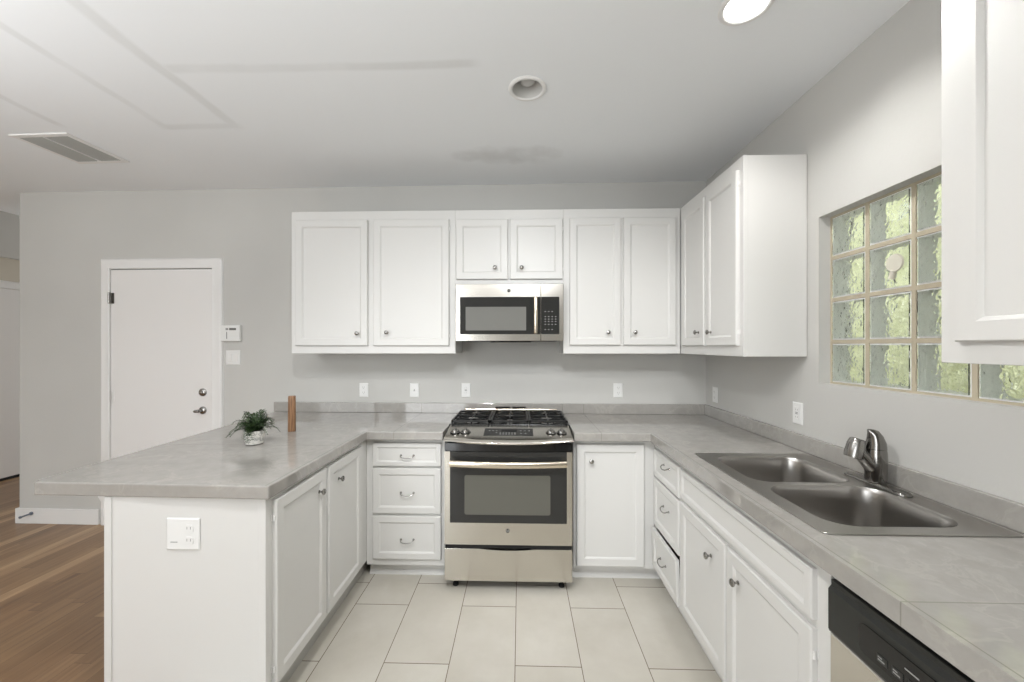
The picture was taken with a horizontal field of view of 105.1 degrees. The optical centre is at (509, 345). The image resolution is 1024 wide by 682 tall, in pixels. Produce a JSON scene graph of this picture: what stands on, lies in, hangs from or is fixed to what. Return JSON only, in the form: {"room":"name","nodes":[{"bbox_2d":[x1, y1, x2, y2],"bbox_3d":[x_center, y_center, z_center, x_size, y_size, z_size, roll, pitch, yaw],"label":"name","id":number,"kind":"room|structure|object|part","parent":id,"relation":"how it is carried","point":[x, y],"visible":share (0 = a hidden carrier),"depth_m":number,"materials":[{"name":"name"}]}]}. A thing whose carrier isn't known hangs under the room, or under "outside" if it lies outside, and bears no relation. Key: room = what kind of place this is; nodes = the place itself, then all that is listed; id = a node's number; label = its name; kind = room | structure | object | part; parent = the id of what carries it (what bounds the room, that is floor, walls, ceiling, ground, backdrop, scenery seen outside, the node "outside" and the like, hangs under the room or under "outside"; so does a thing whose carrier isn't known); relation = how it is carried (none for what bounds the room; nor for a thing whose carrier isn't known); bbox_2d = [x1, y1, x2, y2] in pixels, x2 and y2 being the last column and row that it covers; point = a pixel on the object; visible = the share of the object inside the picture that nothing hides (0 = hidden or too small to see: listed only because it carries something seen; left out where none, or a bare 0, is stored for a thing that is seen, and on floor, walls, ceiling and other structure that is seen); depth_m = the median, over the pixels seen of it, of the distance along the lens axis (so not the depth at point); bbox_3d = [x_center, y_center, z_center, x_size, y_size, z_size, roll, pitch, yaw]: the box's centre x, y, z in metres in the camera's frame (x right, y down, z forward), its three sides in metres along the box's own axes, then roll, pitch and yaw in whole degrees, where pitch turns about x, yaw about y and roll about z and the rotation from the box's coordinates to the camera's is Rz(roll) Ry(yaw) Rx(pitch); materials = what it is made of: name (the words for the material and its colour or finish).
{"room":"kitchen","nodes":[
{"label":"kitchen","id":0,"kind":"room"},
{"bbox_2d":[0,257,19,289],"bbox_3d":[-5.675,0.007,2.060,0.140,2.930,10.200,0,0,2],"label":"wall","id":1,"kind":"structure","parent":0,"point":[9,268],"depth_m":4.35,"materials":[{"name":"beige paint"}]},
{"bbox_2d":[0,280,19,480],"bbox_3d":[-5.535,0.378,4.157,0.022,2.189,1.174,0,0,2],"label":"door","id":2,"kind":"structure","parent":1,"relation":"in","point":[9,298],"depth_m":4.34,"materials":[{"name":"white paint"}]},
{"bbox_3d":[-5.535,0.378,4.157,0.022,2.189,1.174,0,0,2],"label":"casing","id":3,"kind":"part","parent":2,"relation":"part of","materials":[{"name":"white paint"}]},
{"bbox_2d":[0,211,19,259],"bbox_3d":[-5.482,-1.213,5.356,0.060,0.490,3.600,0,0,2],"label":"wall","id":4,"kind":"structure","parent":1,"relation":"attached to","point":[9,223],"depth_m":4.30,"materials":[{"name":"grey paint"}]},
{"bbox_2d":[0,197,19,215],"bbox_3d":[-2.056,-1.493,1.958,7.100,0.070,10.200,0,0,2],"label":"ceiling","id":5,"kind":"structure","parent":0,"point":[11,205],"depth_m":4.07,"materials":[{"name":"white paint"}]},
{"bbox_2d":[244,428,264,444],"bbox_3d":[-1.381,0.492,2.124,0.097,0.074,0.097,0,0,2],"label":"pot","id":6,"kind":"object","parent":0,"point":[259,435],"depth_m":2.09,"materials":[{"name":"white ceramic"}]},
{"bbox_2d":[0,476,721,681],"bbox_3d":[-2.056,1.502,1.958,7.100,0.060,10.200,0,0,2],"label":"floor","id":7,"kind":"structure","parent":0,"point":[388,627],"depth_m":2.05,"materials":[{"name":"beige tile"}]},
{"bbox_2d":[104,440,368,681],"bbox_3d":[-1.206,1.028,2.309,0.690,0.888,1.601,0,0,2],"label":"base cabinet","id":8,"kind":"object","parent":7,"relation":"on","point":[265,579],"visible":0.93,"depth_m":1.52,"materials":[{"name":"white paint"}]},
{"bbox_2d":[98,496,104,505],"bbox_3d":[-1.661,0.677,1.667,0.186,0.188,0.040,0,0,2],"label":"bracket","id":9,"kind":"object","parent":8,"relation":"attached to","point":[101,498],"visible":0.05,"depth_m":1.65,"materials":[{"name":"white paint"}]},
{"bbox_2d":[167,518,199,549],"bbox_3d":[-1.256,0.724,1.509,0.130,0.122,0.008,0,0,2],"label":"wall outlet","id":10,"kind":"object","parent":8,"relation":"attached to","point":[182,533],"visible":1,"depth_m":1.51,"materials":[{"name":"white plastic"}]},
{"bbox_2d":[185,525,192,532],"bbox_3d":[-1.230,0.702,1.506,0.033,0.029,0.002,0,0,2],"label":"socket","id":11,"kind":"object","parent":10,"relation":"attached to","point":[188,528],"depth_m":1.50,"materials":[{"name":"grey plastic"}]},
{"bbox_2d":[185,537,192,544],"bbox_3d":[-1.230,0.748,1.506,0.033,0.029,0.002,0,0,2],"label":"socket","id":12,"kind":"object","parent":10,"relation":"attached to","point":[188,540],"depth_m":1.50,"materials":[{"name":"grey plastic"}]},
{"bbox_3d":[-1.252,1.028,1.517,0.642,0.888,0.016,0,0,2],"label":"panel","id":13,"kind":"part","parent":8,"relation":"part of","materials":[{"name":"white paint"}]},
{"bbox_2d":[34,402,561,498],"bbox_3d":[-0.764,0.516,2.311,2.314,0.131,1.667,0,0,2],"label":"countertop","id":14,"kind":"structure","parent":8,"relation":"on","point":[208,464],"depth_m":1.93,"materials":[{"name":"grey stone"}]},
{"bbox_2d":[226,409,278,444],"bbox_3d":[-1.386,0.440,2.124,0.249,0.179,0.250,0,0,2],"label":"potted fern","id":15,"kind":"object","parent":14,"relation":"on","point":[254,430],"visible":1,"depth_m":2.10,"materials":[{"name":"green plant"}]},
{"bbox_2d":[288,395,295,431],"bbox_3d":[-1.352,0.420,2.439,0.042,0.220,0.032,0,0,-19],"label":"wooden block","id":16,"kind":"object","parent":14,"relation":"on","point":[291,399],"visible":1,"depth_m":2.42,"materials":[{"name":"brown wood"}]},
{"bbox_3d":[-0.917,0.971,1.738,0.019,0.733,0.400,0,0,2],"label":"door","id":17,"kind":"part","parent":8,"relation":"part of","materials":[{"name":"white paint"}]},
{"bbox_3d":[-0.888,0.693,1.863,0.030,0.029,0.029,0,0,2],"label":"knob","id":18,"kind":"part","parent":8,"relation":"part of","materials":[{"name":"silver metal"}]},
{"bbox_3d":[-0.905,0.971,2.165,0.019,0.733,0.406,0,0,2],"label":"door","id":19,"kind":"part","parent":8,"relation":"part of","materials":[{"name":"white paint"}]},
{"bbox_2d":[367,439,445,574],"bbox_3d":[-0.647,1.028,2.767,0.498,0.888,0.664,0,0,2],"label":"base cabinet","id":20,"kind":"object","parent":7,"relation":"on","point":[405,478],"visible":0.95,"depth_m":2.47,"materials":[{"name":"white paint"}]},
{"bbox_3d":[-0.644,1.205,2.469,0.434,0.272,0.019,0,0,2],"label":"drawer","id":21,"kind":"part","parent":20,"relation":"part of","materials":[{"name":"white paint"}]},
{"bbox_3d":[-0.644,0.911,2.469,0.434,0.286,0.019,0,0,2],"label":"drawer","id":22,"kind":"part","parent":20,"relation":"part of","materials":[{"name":"white paint"}]},
{"bbox_3d":[-0.644,0.682,2.469,0.434,0.147,0.019,0,0,2],"label":"drawer","id":23,"kind":"part","parent":20,"relation":"part of","materials":[{"name":"white paint"}]},
{"bbox_2d":[444,406,572,587],"bbox_3d":[0.002,0.971,2.660,0.796,1.002,0.772,0,0,2],"label":"gas range","id":24,"kind":"object","parent":7,"relation":"on","point":[508,472],"visible":1,"depth_m":2.35,"materials":[{"name":"silver metal"}]},
{"bbox_3d":[-0.337,0.525,2.442,0.055,0.025,0.055,0,8,2],"label":"knob","id":25,"kind":"part","parent":24,"relation":"part of","materials":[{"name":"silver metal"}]},
{"bbox_3d":[-0.272,0.525,2.440,0.055,0.025,0.055,0,8,2],"label":"knob","id":26,"kind":"part","parent":24,"relation":"part of","materials":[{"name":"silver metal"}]},
{"bbox_3d":[-0.006,0.913,2.361,0.766,0.558,0.030,0,0,2],"label":"oven door","id":27,"kind":"part","parent":24,"relation":"part of","materials":[{"name":"silver metal"}]},
{"bbox_3d":[-0.008,0.695,2.310,0.692,0.042,0.072,0,0,2],"label":"oven handle","id":28,"kind":"part","parent":24,"relation":"part of","materials":[{"name":"silver metal"}]},
{"bbox_3d":[-0.004,0.536,2.440,0.304,0.019,0.128,0,0,2],"label":"display panel","id":29,"kind":"part","parent":24,"relation":"part of","materials":[{"name":"black ceramic"}]},
{"bbox_3d":[-0.006,1.313,2.361,0.766,0.194,0.030,0,0,2],"label":"storage drawer","id":30,"kind":"part","parent":24,"relation":"part of","materials":[{"name":"silver metal"}]},
{"bbox_3d":[-0.006,0.847,2.360,0.699,0.426,0.029,0,0,2],"label":"door glass","id":31,"kind":"part","parent":24,"relation":"part of","materials":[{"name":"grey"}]},
{"bbox_3d":[-0.004,0.552,2.434,0.774,0.066,0.289,0,0,2],"label":"control panel","id":32,"kind":"part","parent":24,"relation":"part of","materials":[{"name":"silver metal"}]},
{"bbox_2d":[449,414,569,426],"bbox_3d":[0.006,0.523,2.795,0.796,0.012,0.431,0,0,2],"label":"cooktop","id":33,"kind":"object","parent":24,"relation":"in","point":[455,422],"depth_m":2.63,"materials":[{"name":"black metal"}]},
{"bbox_3d":[0.012,0.499,3.008,0.704,0.035,0.020,0,0,2],"label":"trim","id":34,"kind":"part","parent":24,"relation":"part of","materials":[{"name":"silver metal"}]},
{"bbox_3d":[0.258,0.525,2.425,0.055,0.025,0.055,0,8,2],"label":"knob","id":35,"kind":"part","parent":24,"relation":"part of","materials":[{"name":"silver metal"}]},
{"bbox_3d":[0.324,0.525,2.423,0.055,0.025,0.055,0,8,2],"label":"knob","id":36,"kind":"part","parent":24,"relation":"part of","materials":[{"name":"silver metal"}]},
{"bbox_2d":[570,440,660,578],"bbox_3d":[0.703,1.028,2.716,0.592,0.888,0.650,0,0,2],"label":"base cabinet","id":37,"kind":"object","parent":7,"relation":"on","point":[612,482],"visible":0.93,"depth_m":2.43,"materials":[{"name":"white paint"}]},
{"bbox_3d":[0.626,0.987,2.433,0.417,0.758,0.019,0,0,2],"label":"door","id":38,"kind":"part","parent":37,"relation":"part of","materials":[{"name":"white paint"}]},
{"bbox_2d":[651,446,692,631],"bbox_3d":[1.167,1.028,2.218,0.641,0.888,0.416,0,0,2],"label":"base cabinet","id":39,"kind":"object","parent":7,"relation":"on","point":[667,498],"visible":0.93,"depth_m":2.19,"materials":[{"name":"white paint"}]},
{"bbox_3d":[0.880,1.230,2.219,0.019,0.242,0.377,-3,1,2],"label":"drawer","id":40,"kind":"part","parent":39,"relation":"part of","materials":[{"name":"white paint"}]},
{"bbox_3d":[0.887,0.946,2.217,0.019,0.283,0.377,0,0,2],"label":"drawer","id":41,"kind":"part","parent":39,"relation":"part of","materials":[{"name":"white paint"}]},
{"bbox_3d":[0.887,0.708,2.217,0.019,0.161,0.377,0,0,2],"label":"drawer","id":42,"kind":"part","parent":39,"relation":"part of","materials":[{"name":"white paint"}]},
{"bbox_2d":[680,466,834,681],"bbox_3d":[1.149,1.027,1.528,0.642,0.890,0.966,0,0,2],"label":"base cabinet","id":43,"kind":"object","parent":7,"relation":"on","point":[756,606],"visible":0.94,"depth_m":1.43,"materials":[{"name":"white paint"}]},
{"bbox_3d":[0.875,1.072,1.787,0.019,0.552,0.438,0,0,2],"label":"door","id":44,"kind":"part","parent":43,"relation":"part of","materials":[{"name":"white paint"}]},
{"bbox_3d":[0.848,0.897,1.677,0.030,0.029,0.029,0,0,2],"label":"knob","id":45,"kind":"part","parent":43,"relation":"part of","materials":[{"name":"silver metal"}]},
{"bbox_3d":[0.842,0.887,1.468,0.030,0.029,0.029,0,0,2],"label":"knob","id":46,"kind":"part","parent":43,"relation":"part of","materials":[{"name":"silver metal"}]},
{"bbox_3d":[0.863,1.072,1.328,0.019,0.552,0.453,0,0,2],"label":"door","id":47,"kind":"part","parent":43,"relation":"part of","materials":[{"name":"white paint"}]},
{"bbox_2d":[562,403,1023,681],"bbox_3d":[0.933,0.516,1.731,1.110,0.131,2.673,0,0,2],"label":"countertop","id":48,"kind":"structure","parent":43,"relation":"on","point":[962,598],"depth_m":1.05,"materials":[{"name":"grey stone"}]},
{"bbox_2d":[695,453,1022,536],"bbox_3d":[1.170,0.625,1.506,0.550,0.199,0.833,0,0,2],"label":"double sink","id":49,"kind":"object","parent":48,"relation":"in","point":[818,492],"visible":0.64,"depth_m":1.46,"materials":[{"name":"grey metal"}]},
{"bbox_3d":[1.156,0.610,1.688,0.393,0.168,0.350,0,0,2],"label":"bowl","id":50,"kind":"part","parent":49,"relation":"part of","materials":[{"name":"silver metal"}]},
{"bbox_3d":[1.152,0.625,1.310,0.406,0.198,0.340,0,0,2],"label":"bowl","id":51,"kind":"part","parent":49,"relation":"part of","materials":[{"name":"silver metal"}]},
{"bbox_2d":[843,429,912,496],"bbox_3d":[1.360,0.420,1.492,0.138,0.210,0.260,0,0,2],"label":"kitchen faucet","id":52,"kind":"object","parent":48,"relation":"on","point":[872,453],"visible":1,"depth_m":1.47,"materials":[{"name":"silver metal"}]},
{"bbox_3d":[1.363,0.435,1.493,0.098,0.101,0.062,0,0,2],"label":"spout","id":53,"kind":"part","parent":52,"relation":"part of","materials":[{"name":"silver metal"}]},
{"bbox_3d":[1.394,0.353,1.492,0.065,0.076,0.065,0,0,2],"label":"lever","id":54,"kind":"part","parent":52,"relation":"part of","materials":[{"name":"silver metal"}]},
{"bbox_3d":[1.394,0.520,1.492,0.052,0.011,0.260,0,0,2],"label":"deck plate","id":55,"kind":"part","parent":52,"relation":"part of","materials":[{"name":"silver metal"}]},
{"bbox_2d":[828,579,974,681],"bbox_3d":[1.128,1.030,0.728,0.595,0.884,0.607,0,0,2],"label":"dishwasher","id":56,"kind":"object","parent":7,"relation":"on","point":[867,645],"visible":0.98,"depth_m":0.91,"materials":[{"name":"black plastic"}]},
{"bbox_3d":[0.858,1.059,0.736,0.036,0.606,0.604,0,0,2],"label":"door panel","id":57,"kind":"part","parent":56,"relation":"part of","materials":[{"name":"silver metal"}]},
{"bbox_2d":[20,181,705,526],"bbox_3d":[-1.275,0.097,3.217,5.612,2.750,0.130,0,0,2],"label":"wall","id":58,"kind":"structure","parent":0,"point":[65,237],"depth_m":3.19,"materials":[{"name":"grey paint"}]},
{"bbox_2d":[18,512,32,518],"bbox_3d":[-3.961,1.387,3.212,0.027,0.032,0.076,0,0,20],"label":"door stop","id":59,"kind":"object","parent":58,"relation":"attached to","point":[30,513],"visible":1,"depth_m":3.21,"materials":[{"name":"metal"}]},
{"bbox_2d":[15,507,99,524],"bbox_3d":[-3.739,1.409,3.314,0.720,0.125,0.165,0,0,2],"label":"baseboard","id":60,"kind":"structure","parent":58,"relation":"attached to","point":[40,515],"depth_m":3.24,"materials":[{"name":"white paint"}]},
{"bbox_2d":[101,258,223,524],"bbox_3d":[-2.847,0.378,3.184,1.038,2.189,0.064,0,0,2],"label":"door","id":61,"kind":"structure","parent":58,"relation":"in","point":[162,350],"depth_m":3.21,"materials":[{"name":"white paint"}]},
{"bbox_3d":[-2.506,0.524,3.167,0.078,0.062,0.059,0,0,2],"label":"lever handle","id":62,"kind":"part","parent":61,"relation":"part of","materials":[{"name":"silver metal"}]},
{"bbox_2d":[220,325,241,340],"bbox_3d":[-2.257,-0.103,3.179,0.166,0.130,0.026,0,0,2],"label":"alarm keypad","id":63,"kind":"object","parent":58,"relation":"attached to","point":[227,332],"visible":1,"depth_m":3.17,"materials":[{"name":"white plastic"}]},
{"bbox_2d":[226,350,239,364],"bbox_3d":[-2.247,0.094,3.187,0.118,0.118,0.009,0,0,2],"label":"light switch","id":64,"kind":"object","parent":58,"relation":"attached to","point":[232,356],"visible":1,"depth_m":3.19,"materials":[{"name":"white plastic"}]},
{"bbox_2d":[359,383,367,396],"bbox_3d":[-1.167,0.353,3.143,0.072,0.112,0.008,0,0,2],"label":"wall outlet","id":65,"kind":"object","parent":58,"relation":"attached to","point":[363,387],"visible":1,"depth_m":3.14,"materials":[{"name":"white plastic"}]},
{"bbox_2d":[292,210,461,353],"bbox_3d":[-0.972,-0.456,2.944,1.186,1.020,0.371,0,0,2],"label":"upper cabinet","id":66,"kind":"object","parent":58,"relation":"attached to","point":[364,282],"visible":0.99,"depth_m":2.79,"materials":[{"name":"white paint"}]},
{"bbox_3d":[-1.271,-0.451,2.807,0.523,0.898,0.019,0,0,2],"label":"door","id":67,"kind":"part","parent":66,"relation":"part of","materials":[{"name":"white paint"}]},
{"bbox_3d":[-0.698,-0.451,2.791,0.543,0.898,0.019,0,0,2],"label":"door","id":68,"kind":"part","parent":66,"relation":"part of","materials":[{"name":"white paint"}]},
{"bbox_2d":[410,383,418,396],"bbox_3d":[-0.758,0.352,3.124,0.072,0.112,0.014,0,0,2],"label":"cable jack","id":69,"kind":"object","parent":58,"relation":"attached to","point":[414,387],"visible":1,"depth_m":3.13,"materials":[{"name":"white plastic"}]},
{"bbox_2d":[274,402,561,412],"bbox_3d":[-0.741,0.490,3.119,2.314,0.079,0.021,0,0,2],"label":"backsplash","id":70,"kind":"structure","parent":58,"relation":"attached to","point":[388,407],"depth_m":3.11,"materials":[{"name":"grey stone"}]},
{"bbox_2d":[461,383,470,396],"bbox_3d":[-0.344,0.351,3.110,0.072,0.112,0.009,0,0,2],"label":"wall outlet","id":71,"kind":"object","parent":58,"relation":"attached to","point":[465,387],"visible":1,"depth_m":3.11,"materials":[{"name":"white plastic"}]},
{"bbox_2d":[464,386,467,394],"bbox_3d":[-0.344,0.351,3.107,0.034,0.068,0.002,0,0,2],"label":"socket","id":72,"kind":"object","parent":71,"relation":"attached to","point":[465,387],"depth_m":3.11,"materials":[{"name":"grey plastic"}]},
{"bbox_2d":[456,209,563,283],"bbox_3d":[0.003,-0.699,2.912,0.766,0.535,0.361,0,0,2],"label":"upper cabinet","id":73,"kind":"object","parent":58,"relation":"attached to","point":[493,246],"visible":0.97,"depth_m":2.77,"materials":[{"name":"white paint"}]},
{"bbox_3d":[-0.194,-0.683,2.776,0.367,0.425,0.019,0,0,2],"label":"door","id":74,"kind":"part","parent":73,"relation":"part of","materials":[{"name":"white paint"}]},
{"bbox_2d":[455,284,562,341],"bbox_3d":[0.004,-0.226,2.857,0.742,0.402,0.417,0,0,2],"label":"microwave","id":75,"kind":"object","parent":73,"relation":"attached to","point":[483,312],"visible":1,"depth_m":2.69,"materials":[{"name":"silver metal"}]},
{"bbox_3d":[-0.063,-0.209,2.692,0.554,0.256,0.001,0,0,2],"label":"door glass","id":76,"kind":"part","parent":75,"relation":"part of","materials":[{"name":"grey glass"}]},
{"bbox_3d":[0.180,-0.208,2.664,0.026,0.246,0.040,0,0,2],"label":"door handle","id":77,"kind":"part","parent":75,"relation":"part of","materials":[{"name":"silver metal"}]},
{"bbox_3d":[0.294,-0.230,2.698,0.154,0.394,0.030,0,0,2],"label":"control panel","id":78,"kind":"part","parent":75,"relation":"part of","materials":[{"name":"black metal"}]},
{"bbox_3d":[0.190,-0.683,2.766,0.369,0.425,0.019,0,0,2],"label":"door","id":79,"kind":"part","parent":73,"relation":"part of","materials":[{"name":"white paint"}]},
{"bbox_2d":[613,383,622,397],"bbox_3d":[0.851,0.347,3.061,0.072,0.112,0.008,0,0,2],"label":"wall outlet","id":80,"kind":"object","parent":58,"relation":"attached to","point":[617,387],"visible":1,"depth_m":3.06,"materials":[{"name":"white plastic"}]},
{"bbox_2d":[559,208,679,353],"bbox_3d":[0.794,-0.456,2.885,0.816,1.020,0.351,0,0,2],"label":"upper cabinet","id":81,"kind":"object","parent":58,"relation":"attached to","point":[621,273],"visible":0.98,"depth_m":2.75,"materials":[{"name":"white paint"}]},
{"bbox_3d":[0.603,-0.453,2.754,0.359,0.893,0.019,0,0,2],"label":"door","id":82,"kind":"part","parent":81,"relation":"part of","materials":[{"name":"white paint"}]},
{"bbox_3d":[0.981,-0.453,2.744,0.364,0.893,0.019,0,0,2],"label":"door","id":83,"kind":"part","parent":81,"relation":"part of","materials":[{"name":"white paint"}]},
{"bbox_2d":[0,0,909,197],"bbox_3d":[-2.108,-1.348,0.084,7.100,0.140,6.450,0,0,2],"label":"ceiling","id":84,"kind":"structure","parent":0,"point":[194,94],"depth_m":1.92,"materials":[{"name":"white paint"}]},
{"bbox_2d":[9,132,129,163],"bbox_3d":[-2.825,-1.273,2.540,0.374,0.008,0.370,0,0,3],"label":"ceiling vent","id":85,"kind":"object","parent":84,"relation":"in","point":[66,145],"visible":1,"depth_m":2.51,"materials":[{"name":"white metal"}]},
{"bbox_2d":[508,75,546,100],"bbox_3d":[0.089,-1.332,1.943,0.190,0.128,0.190,0,0,2],"label":"ceiling light","id":86,"kind":"object","parent":84,"relation":"attached to","point":[528,87],"visible":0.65,"depth_m":1.98,"materials":[{"name":"white paint"}]},
{"bbox_3d":[0.089,-1.345,1.943,0.082,0.098,0.082,0,0,2],"label":"bulb","id":87,"kind":"part","parent":86,"relation":"part of","materials":[{"name":"grey glass"}]},
{"bbox_2d":[718,0,774,25],"bbox_3d":[0.886,-1.276,1.466,0.190,0.016,0.190,0,0,2],"label":"recessed light","id":88,"kind":"object","parent":84,"relation":"in","point":[731,12],"visible":1,"depth_m":1.49,"materials":[{"name":"white paint"}]},
{"bbox_2d":[706,0,1023,503],"bbox_3d":[1.520,0.097,-0.018,0.160,2.750,6.450,0,0,2],"label":"wall","id":89,"kind":"structure","parent":0,"point":[870,129],"depth_m":1.61,"materials":[{"name":"grey paint"}]},
{"bbox_2d":[712,387,717,402],"bbox_3d":[1.517,0.360,2.894,0.008,0.112,0.072,0,0,2],"label":"wall outlet","id":90,"kind":"object","parent":89,"relation":"attached to","point":[714,389],"visible":1,"depth_m":2.88,"materials":[{"name":"white plastic"}]},
{"bbox_2d":[680,154,806,356],"bbox_3d":[1.325,-0.454,2.500,0.365,1.016,1.063,0,0,2],"label":"upper cabinet","id":91,"kind":"object","parent":89,"relation":"attached to","point":[743,237],"visible":0.99,"depth_m":1.97,"materials":[{"name":"white paint"}]},
{"bbox_3d":[1.183,-0.451,2.524,0.019,0.898,0.320,0,0,2],"label":"door","id":92,"kind":"part","parent":91,"relation":"part of","materials":[{"name":"white paint"}]},
{"bbox_3d":[1.173,-0.451,2.173,0.019,0.898,0.338,0,0,2],"label":"door","id":93,"kind":"part","parent":91,"relation":"part of","materials":[{"name":"white paint"}]},
{"bbox_2d":[562,403,1023,532],"bbox_3d":[0.933,0.490,1.731,1.110,0.078,2.673,0,0,2],"label":"backsplash","id":94,"kind":"structure","parent":89,"relation":"attached to","point":[1002,511],"depth_m":1.69,"materials":[{"name":"grey stone"}]},
{"bbox_2d":[793,401,802,424],"bbox_3d":[1.492,0.348,2.032,0.009,0.112,0.072,0,0,2],"label":"wall outlet","id":95,"kind":"object","parent":89,"relation":"attached to","point":[797,407],"visible":1,"depth_m":2.02,"materials":[{"name":"white plastic"}]},
{"bbox_2d":[794,406,798,419],"bbox_3d":[1.490,0.348,2.032,0.002,0.068,0.034,0,0,2],"label":"socket","id":96,"kind":"object","parent":95,"relation":"attached to","point":[796,408],"depth_m":2.03,"materials":[{"name":"grey plastic"}]},
{"bbox_2d":[830,171,1023,406],"bbox_3d":[1.561,-0.220,1.283,0.112,0.800,1.212,0,0,2],"label":"window","id":97,"kind":"structure","parent":89,"relation":"in","point":[886,291],"depth_m":1.54,"materials":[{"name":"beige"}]},
{"bbox_3d":[1.546,-0.520,1.789,0.008,0.168,0.168,0,0,2],"label":"pane","id":98,"kind":"part","parent":97,"relation":"part of","materials":[{"name":"clear glass"}]},
{"bbox_3d":[1.546,-0.320,1.789,0.008,0.168,0.168,0,0,2],"label":"pane","id":99,"kind":"part","parent":97,"relation":"part of","materials":[{"name":"clear glass"}]},
{"bbox_3d":[1.546,-0.120,1.789,0.007,0.168,0.168,0,0,2],"label":"pane","id":100,"kind":"part","parent":97,"relation":"part of","materials":[{"name":"clear glass"}]},
{"bbox_3d":[1.546,0.080,1.789,0.007,0.168,0.168,0,0,2],"label":"pane","id":101,"kind":"part","parent":97,"relation":"part of","materials":[{"name":"clear glass"}]},
{"bbox_3d":[1.625,-0.320,1.787,0.012,0.168,0.168,0,0,2],"label":"pane","id":102,"kind":"part","parent":97,"relation":"part of","materials":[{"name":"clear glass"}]},
{"bbox_3d":[1.625,-0.520,1.787,0.011,0.168,0.168,0,0,2],"label":"pane","id":103,"kind":"part","parent":97,"relation":"part of","materials":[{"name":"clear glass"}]},
{"bbox_3d":[1.625,-0.120,1.787,0.012,0.168,0.168,0,0,2],"label":"pane","id":104,"kind":"part","parent":97,"relation":"part of","materials":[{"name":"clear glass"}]},
{"bbox_3d":[1.625,0.080,1.787,0.011,0.168,0.168,0,0,2],"label":"pane","id":105,"kind":"part","parent":97,"relation":"part of","materials":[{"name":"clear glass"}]},
{"bbox_3d":[1.540,-0.520,1.589,0.007,0.168,0.168,0,0,2],"label":"pane","id":106,"kind":"part","parent":97,"relation":"part of","materials":[{"name":"clear glass"}]},
{"bbox_3d":[1.540,-0.320,1.589,0.007,0.168,0.168,0,0,2],"label":"pane","id":107,"kind":"part","parent":97,"relation":"part of","materials":[{"name":"clear glass"}]},
{"bbox_3d":[1.540,-0.120,1.589,0.007,0.168,0.168,0,0,2],"label":"pane","id":108,"kind":"part","parent":97,"relation":"part of","materials":[{"name":"clear glass"}]},
{"bbox_3d":[1.540,0.080,1.589,0.008,0.168,0.168,0,0,2],"label":"pane","id":109,"kind":"part","parent":97,"relation":"part of","materials":[{"name":"clear glass"}]},
{"bbox_3d":[1.619,-0.520,1.587,0.011,0.168,0.168,0,0,2],"label":"pane","id":110,"kind":"part","parent":97,"relation":"part of","materials":[{"name":"clear glass"}]},
{"bbox_3d":[1.619,-0.320,1.587,0.013,0.168,0.168,0,0,2],"label":"pane","id":111,"kind":"part","parent":97,"relation":"part of","materials":[{"name":"clear glass"}]},
{"bbox_3d":[1.619,-0.120,1.587,0.009,0.168,0.168,0,0,2],"label":"pane","id":112,"kind":"part","parent":97,"relation":"part of","materials":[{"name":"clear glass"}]},
{"bbox_3d":[1.619,0.080,1.587,0.010,0.168,0.168,0,0,2],"label":"pane","id":113,"kind":"part","parent":97,"relation":"part of","materials":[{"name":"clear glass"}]},
{"bbox_3d":[1.535,-0.520,1.390,0.008,0.168,0.168,0,0,2],"label":"pane","id":114,"kind":"part","parent":97,"relation":"part of","materials":[{"name":"clear glass"}]},
{"bbox_3d":[1.535,-0.320,1.390,0.008,0.168,0.168,0,0,2],"label":"pane","id":115,"kind":"part","parent":97,"relation":"part of","materials":[{"name":"clear glass"}]},
{"bbox_3d":[1.534,-0.120,1.390,0.007,0.168,0.168,0,0,2],"label":"pane","id":116,"kind":"part","parent":97,"relation":"part of","materials":[{"name":"clear glass"}]},
{"bbox_3d":[1.535,0.080,1.390,0.007,0.168,0.168,0,0,2],"label":"pane","id":117,"kind":"part","parent":97,"relation":"part of","materials":[{"name":"clear glass"}]},
{"bbox_3d":[1.529,0.080,1.190,0.008,0.168,0.168,0,0,2],"label":"pane","id":118,"kind":"part","parent":97,"relation":"part of","materials":[{"name":"clear glass"}]},
{"bbox_2d":[942,0,1023,365],"bbox_3d":[1.280,-0.461,0.589,0.347,1.011,0.940,0,0,2],"label":"upper cabinet","id":119,"kind":"object","parent":89,"relation":"attached to","point":[983,40],"visible":1,"depth_m":0.96,"materials":[{"name":"white paint"}]}
]}

